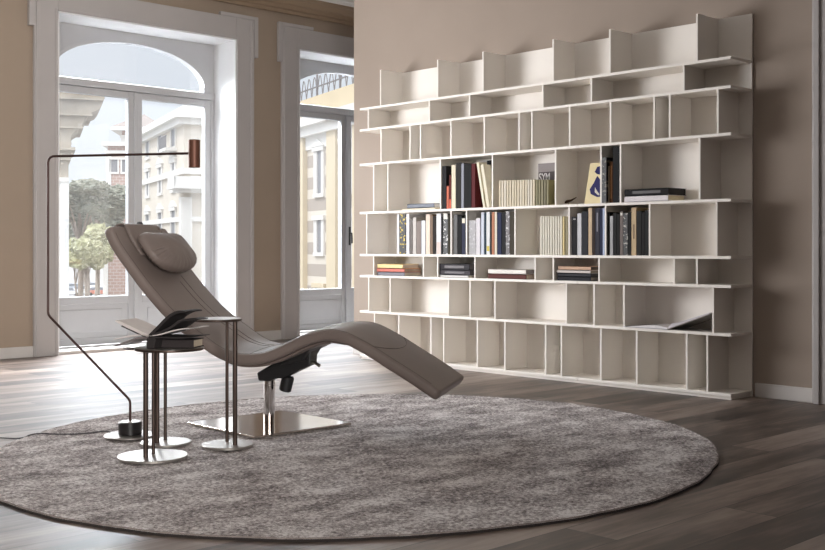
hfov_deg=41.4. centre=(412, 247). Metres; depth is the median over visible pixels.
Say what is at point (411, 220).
book
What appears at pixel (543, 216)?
magazine
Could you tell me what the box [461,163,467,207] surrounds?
book
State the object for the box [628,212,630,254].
book
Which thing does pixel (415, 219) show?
book
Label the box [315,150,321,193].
window
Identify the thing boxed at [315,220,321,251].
window
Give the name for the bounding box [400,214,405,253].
book
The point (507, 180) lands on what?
magazine
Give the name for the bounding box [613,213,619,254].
book
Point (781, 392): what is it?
baseboard
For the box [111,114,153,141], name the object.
brick house
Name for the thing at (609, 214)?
book
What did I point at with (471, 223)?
book
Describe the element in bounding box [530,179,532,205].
magazine
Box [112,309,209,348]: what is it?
open book
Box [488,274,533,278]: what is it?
book
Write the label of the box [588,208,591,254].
book
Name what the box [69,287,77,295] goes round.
car
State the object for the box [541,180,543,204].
magazine
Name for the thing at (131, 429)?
floor lamp
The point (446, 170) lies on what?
book
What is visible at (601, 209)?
book
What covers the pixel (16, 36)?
wall
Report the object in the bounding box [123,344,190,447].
side table
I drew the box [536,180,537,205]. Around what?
magazine
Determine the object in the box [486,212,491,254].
book
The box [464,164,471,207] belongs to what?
book
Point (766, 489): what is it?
floor
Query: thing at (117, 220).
tree
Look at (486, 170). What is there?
book
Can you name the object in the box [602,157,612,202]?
book
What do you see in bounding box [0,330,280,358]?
baseboard
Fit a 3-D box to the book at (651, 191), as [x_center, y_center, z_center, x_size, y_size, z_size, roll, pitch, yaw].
[1.548,-0.353,6.957,0.201,0.043,0.327,0,0,-44]
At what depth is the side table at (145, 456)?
4.52 m
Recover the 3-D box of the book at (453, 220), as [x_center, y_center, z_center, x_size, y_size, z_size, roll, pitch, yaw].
[0.372,-0.081,8.197,0.200,0.256,0.014,0,0,-44]
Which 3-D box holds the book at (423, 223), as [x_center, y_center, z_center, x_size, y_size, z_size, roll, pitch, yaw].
[0.155,-0.082,8.425,0.200,0.258,0.041,0,0,-44]
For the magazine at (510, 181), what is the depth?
7.71 m
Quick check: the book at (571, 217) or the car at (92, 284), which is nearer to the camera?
the book at (571, 217)
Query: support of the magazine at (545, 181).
on the bookcase
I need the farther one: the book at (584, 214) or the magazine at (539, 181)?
the magazine at (539, 181)
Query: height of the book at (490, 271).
0.034 m
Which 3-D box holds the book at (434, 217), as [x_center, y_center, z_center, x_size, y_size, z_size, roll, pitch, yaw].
[0.239,-0.098,8.337,0.200,0.290,0.030,0,0,-44]
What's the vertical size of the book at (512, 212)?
0.305 m
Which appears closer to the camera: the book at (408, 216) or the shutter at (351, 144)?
the book at (408, 216)
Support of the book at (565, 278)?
on the bookcase
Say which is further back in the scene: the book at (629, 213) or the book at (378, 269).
the book at (378, 269)
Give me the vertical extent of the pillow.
0.205 m
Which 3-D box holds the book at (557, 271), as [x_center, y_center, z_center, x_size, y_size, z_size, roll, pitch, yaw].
[1.142,0.159,7.377,0.180,0.021,0.287,0,0,-44]
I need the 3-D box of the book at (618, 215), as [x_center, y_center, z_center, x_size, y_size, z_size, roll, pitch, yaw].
[1.400,-0.086,7.116,0.200,0.267,0.022,0,0,-44]
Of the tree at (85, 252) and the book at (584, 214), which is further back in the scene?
the tree at (85, 252)
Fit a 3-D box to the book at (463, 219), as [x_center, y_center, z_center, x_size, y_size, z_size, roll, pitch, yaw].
[0.448,-0.087,8.116,0.201,0.269,0.034,0,0,-44]
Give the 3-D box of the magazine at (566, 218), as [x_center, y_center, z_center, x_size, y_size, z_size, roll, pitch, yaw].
[1.111,-0.082,7.420,0.200,0.260,0.019,0,0,-44]
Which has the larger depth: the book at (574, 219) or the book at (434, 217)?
the book at (434, 217)
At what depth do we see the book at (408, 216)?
8.48 m
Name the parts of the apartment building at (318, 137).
pane, pane, terrace railing, roof cornice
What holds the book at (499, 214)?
on the bookcase
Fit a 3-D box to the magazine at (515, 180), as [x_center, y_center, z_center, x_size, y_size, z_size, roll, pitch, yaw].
[0.797,-0.386,7.750,0.200,0.185,0.016,0,0,-44]
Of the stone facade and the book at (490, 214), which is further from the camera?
the stone facade
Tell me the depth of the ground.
302.44 m
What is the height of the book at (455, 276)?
0.018 m
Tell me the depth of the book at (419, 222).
8.39 m
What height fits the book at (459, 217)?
0.284 m
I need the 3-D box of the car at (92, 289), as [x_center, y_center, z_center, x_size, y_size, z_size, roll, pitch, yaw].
[-51.717,7.165,180.000,4.280,1.469,1.720,0,0,-16]
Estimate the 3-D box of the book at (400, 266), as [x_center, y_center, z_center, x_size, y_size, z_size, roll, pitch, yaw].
[-0.113,0.143,8.697,0.180,0.035,0.294,0,0,-44]
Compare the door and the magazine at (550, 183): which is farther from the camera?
the magazine at (550, 183)
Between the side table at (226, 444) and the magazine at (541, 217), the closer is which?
the side table at (226, 444)
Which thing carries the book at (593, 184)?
on the bookcase
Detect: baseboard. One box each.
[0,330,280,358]
[353,348,811,402]
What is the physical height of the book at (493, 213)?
0.304 m
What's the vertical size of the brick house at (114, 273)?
14.260 m
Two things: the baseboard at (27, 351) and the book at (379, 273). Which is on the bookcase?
the book at (379, 273)
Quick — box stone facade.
[59,92,104,296]
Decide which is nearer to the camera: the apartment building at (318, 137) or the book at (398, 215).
the book at (398, 215)
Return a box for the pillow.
[138,232,196,272]
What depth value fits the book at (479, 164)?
7.92 m
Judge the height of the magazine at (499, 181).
0.188 m
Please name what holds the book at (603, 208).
on the bookcase
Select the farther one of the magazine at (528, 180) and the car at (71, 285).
the car at (71, 285)
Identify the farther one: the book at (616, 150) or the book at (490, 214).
the book at (490, 214)
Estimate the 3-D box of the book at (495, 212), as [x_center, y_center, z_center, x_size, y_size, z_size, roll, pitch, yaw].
[0.669,-0.106,7.884,0.200,0.307,0.021,0,0,-44]
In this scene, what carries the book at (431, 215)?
on the bookcase
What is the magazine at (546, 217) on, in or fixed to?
on the bookcase
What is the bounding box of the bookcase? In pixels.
[360,14,752,399]
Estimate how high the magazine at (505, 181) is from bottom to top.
0.187 m
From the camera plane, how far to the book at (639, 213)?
6.93 m
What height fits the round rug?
0.018 m
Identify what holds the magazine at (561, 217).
on the bookcase
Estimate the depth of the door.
6.28 m
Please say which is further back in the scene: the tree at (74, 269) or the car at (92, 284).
the car at (92, 284)
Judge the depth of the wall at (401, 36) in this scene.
6.65 m
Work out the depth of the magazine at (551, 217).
7.45 m
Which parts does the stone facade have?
stepped cornice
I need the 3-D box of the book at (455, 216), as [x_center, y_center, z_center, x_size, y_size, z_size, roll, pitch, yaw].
[0.392,-0.100,8.177,0.200,0.296,0.037,0,0,-44]
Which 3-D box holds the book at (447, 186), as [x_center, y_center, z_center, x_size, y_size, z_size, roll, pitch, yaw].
[0.336,-0.379,8.235,0.200,0.170,0.022,0,0,-44]
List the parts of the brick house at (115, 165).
cornice, pane, pane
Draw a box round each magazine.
[499,181,500,206]
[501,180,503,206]
[504,180,506,206]
[507,180,508,206]
[509,180,511,206]
[512,180,514,205]
[515,180,516,205]
[517,180,519,205]
[520,180,521,205]
[522,180,524,205]
[525,180,527,205]
[528,180,529,205]
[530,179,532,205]
[533,179,535,205]
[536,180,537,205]
[538,163,554,179]
[538,180,540,204]
[540,216,542,254]
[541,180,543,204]
[543,216,544,254]
[544,180,546,204]
[545,216,547,254]
[547,180,554,204]
[548,216,549,254]
[550,216,552,254]
[553,216,554,254]
[555,216,557,254]
[558,216,559,254]
[560,216,562,254]
[563,216,566,254]
[565,216,567,254]
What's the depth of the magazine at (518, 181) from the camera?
7.66 m
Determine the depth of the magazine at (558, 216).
7.40 m
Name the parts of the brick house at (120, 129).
cornice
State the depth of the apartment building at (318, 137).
73.84 m
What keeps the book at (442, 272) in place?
on the book at (455, 276)
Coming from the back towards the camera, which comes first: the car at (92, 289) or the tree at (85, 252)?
the car at (92, 289)
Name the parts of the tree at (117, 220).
crown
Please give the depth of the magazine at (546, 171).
7.70 m
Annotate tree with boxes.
[69,178,124,296]
[69,216,125,295]
[69,237,105,295]
[69,252,78,296]
[80,223,113,295]
[90,184,125,295]
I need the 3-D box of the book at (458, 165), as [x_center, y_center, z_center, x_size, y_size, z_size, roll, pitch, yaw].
[0.413,-0.462,8.154,0.200,0.336,0.050,0,0,-44]
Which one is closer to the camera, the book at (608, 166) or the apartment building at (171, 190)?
the book at (608, 166)
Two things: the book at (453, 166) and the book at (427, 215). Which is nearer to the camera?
the book at (453, 166)
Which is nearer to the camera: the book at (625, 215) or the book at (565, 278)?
the book at (625, 215)
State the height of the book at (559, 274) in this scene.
0.023 m
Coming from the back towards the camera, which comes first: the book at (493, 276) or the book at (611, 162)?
the book at (493, 276)
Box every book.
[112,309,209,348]
[161,337,203,347]
[377,268,420,271]
[378,264,418,268]
[378,272,420,275]
[397,214,399,253]
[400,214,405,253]
[402,207,439,209]
[406,214,425,253]
[407,203,439,207]
[410,219,412,253]
[413,217,425,253]
[417,221,420,253]
[421,220,425,253]
[426,214,429,253]
[430,214,435,253]
[433,216,435,253]
[436,214,442,253]
[440,263,473,269]
[440,270,473,274]
[440,275,473,277]
[441,216,442,253]
[442,166,451,208]
[443,213,449,253]
[447,186,448,208]
[448,215,449,253]
[449,175,451,208]
[452,165,455,208]
[453,220,453,253]
[454,215,465,253]
[456,163,469,207]
[458,216,465,253]
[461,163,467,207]
[462,218,465,253]
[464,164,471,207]
[468,220,475,253]
[472,163,482,207]
[476,218,480,254]
[477,162,486,206]
[481,164,491,206]
[481,212,485,254]
[484,213,485,254]
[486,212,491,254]
[488,269,533,273]
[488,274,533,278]
[490,214,491,254]
[492,212,494,254]
[495,212,496,254]
[497,212,501,254]
[502,212,505,254]
[506,211,511,254]
[510,211,513,254]
[556,270,597,273]
[557,276,597,280]
[558,266,597,269]
[558,273,597,276]
[571,217,571,254]
[572,217,576,254]
[577,213,581,254]
[582,211,587,254]
[584,163,599,203]
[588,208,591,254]
[592,208,594,254]
[595,208,599,254]
[600,208,602,254]
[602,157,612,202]
[603,208,604,254]
[607,212,619,254]
[608,166,609,202]
[610,161,612,202]
[610,216,612,254]
[613,146,619,202]
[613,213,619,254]
[617,214,619,254]
[620,211,627,254]
[623,213,627,254]
[623,312,711,329]
[624,195,683,201]
[625,188,685,195]
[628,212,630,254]
[631,208,648,254]
[637,211,644,254]
[642,212,644,254]
[645,210,648,255]
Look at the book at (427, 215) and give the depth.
8.32 m
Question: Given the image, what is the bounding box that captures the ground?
[69,267,102,296]
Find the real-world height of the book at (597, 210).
0.310 m
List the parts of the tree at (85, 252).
crown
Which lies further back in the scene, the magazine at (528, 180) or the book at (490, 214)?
the book at (490, 214)
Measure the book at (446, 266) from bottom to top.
0.046 m
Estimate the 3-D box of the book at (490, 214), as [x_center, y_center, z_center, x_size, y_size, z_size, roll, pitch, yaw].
[0.636,-0.099,7.920,0.200,0.292,0.014,0,0,-44]
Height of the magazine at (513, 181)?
0.185 m
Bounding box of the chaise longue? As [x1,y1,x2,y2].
[105,222,463,438]
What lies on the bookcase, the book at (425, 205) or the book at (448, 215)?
the book at (448, 215)
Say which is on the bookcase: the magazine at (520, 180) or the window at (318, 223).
the magazine at (520, 180)
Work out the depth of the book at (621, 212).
7.03 m
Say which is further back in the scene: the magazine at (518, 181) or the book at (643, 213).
the magazine at (518, 181)
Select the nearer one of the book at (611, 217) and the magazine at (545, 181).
the book at (611, 217)
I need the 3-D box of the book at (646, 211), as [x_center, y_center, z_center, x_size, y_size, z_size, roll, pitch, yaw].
[1.551,-0.096,6.957,0.200,0.287,0.024,0,0,-44]
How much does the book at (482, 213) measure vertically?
0.306 m
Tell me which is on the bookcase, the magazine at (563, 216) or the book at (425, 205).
the magazine at (563, 216)
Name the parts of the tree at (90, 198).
crown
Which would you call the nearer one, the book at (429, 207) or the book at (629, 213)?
the book at (629, 213)
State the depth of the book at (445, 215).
8.18 m
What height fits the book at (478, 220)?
0.264 m
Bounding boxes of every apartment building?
[125,105,201,293]
[300,74,353,288]
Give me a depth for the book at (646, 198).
6.87 m
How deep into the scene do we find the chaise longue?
5.34 m
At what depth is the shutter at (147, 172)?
104.77 m
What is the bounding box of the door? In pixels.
[812,0,824,404]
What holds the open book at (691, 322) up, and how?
on the bookcase
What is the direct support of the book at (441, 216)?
on the bookcase
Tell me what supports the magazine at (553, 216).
on the bookcase
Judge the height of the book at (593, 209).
0.308 m
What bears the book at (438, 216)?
on the bookcase
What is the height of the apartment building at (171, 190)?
19.900 m
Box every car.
[69,283,77,287]
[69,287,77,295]
[90,282,102,287]
[90,287,102,295]
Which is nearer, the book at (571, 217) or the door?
the door
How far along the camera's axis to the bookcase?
7.36 m
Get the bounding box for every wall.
[0,0,353,347]
[354,0,811,396]
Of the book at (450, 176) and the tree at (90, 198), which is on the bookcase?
the book at (450, 176)
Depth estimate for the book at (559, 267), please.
7.29 m
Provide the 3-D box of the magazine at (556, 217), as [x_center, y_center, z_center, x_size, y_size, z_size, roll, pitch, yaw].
[1.048,-0.084,7.486,0.200,0.263,0.014,0,0,-44]
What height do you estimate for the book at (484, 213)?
0.300 m
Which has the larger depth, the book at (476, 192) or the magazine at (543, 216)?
the book at (476, 192)
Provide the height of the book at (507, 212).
0.308 m
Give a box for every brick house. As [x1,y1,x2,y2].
[101,142,125,185]
[103,215,125,295]
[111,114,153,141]
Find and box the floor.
[0,339,824,549]
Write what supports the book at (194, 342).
on the side table at (145, 456)
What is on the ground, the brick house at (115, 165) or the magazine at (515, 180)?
the brick house at (115, 165)
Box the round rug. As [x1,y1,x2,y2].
[0,394,718,541]
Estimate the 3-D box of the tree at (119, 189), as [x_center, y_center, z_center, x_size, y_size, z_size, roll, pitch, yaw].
[-34.981,0.356,120.512,8.563,15.100,8.085,0,0,-44]
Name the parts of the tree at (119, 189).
crown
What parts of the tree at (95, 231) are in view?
crown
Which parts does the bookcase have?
shelf, shelf, shelf, shelf, shelf, shelf, shelf, shelf, shelf, shelf, shelf, shelf, shelf, shelf, shelf, shelf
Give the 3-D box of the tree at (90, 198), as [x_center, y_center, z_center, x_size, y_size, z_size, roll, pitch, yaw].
[-34.060,0.395,112.085,8.117,15.024,8.391,0,0,-44]
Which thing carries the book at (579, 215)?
on the bookcase
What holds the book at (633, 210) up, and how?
on the bookcase
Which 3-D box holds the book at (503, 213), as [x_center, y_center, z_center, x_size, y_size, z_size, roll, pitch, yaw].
[0.720,-0.103,7.831,0.200,0.301,0.035,0,0,-44]
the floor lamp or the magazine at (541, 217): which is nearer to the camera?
the floor lamp
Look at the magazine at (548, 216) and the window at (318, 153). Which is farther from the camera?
the window at (318, 153)
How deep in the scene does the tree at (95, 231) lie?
106.76 m
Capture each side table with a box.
[117,345,203,463]
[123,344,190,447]
[195,317,252,450]
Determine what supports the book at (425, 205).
on the book at (429, 207)
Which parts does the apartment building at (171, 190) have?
pane, pane, railing, roof cornice, pane, pane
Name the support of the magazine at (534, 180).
on the bookcase
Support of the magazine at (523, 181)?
on the bookcase
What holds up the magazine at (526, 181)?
on the bookcase
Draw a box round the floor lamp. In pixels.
[0,139,199,440]
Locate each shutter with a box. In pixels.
[146,171,148,195]
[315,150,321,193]
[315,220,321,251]
[351,144,351,189]

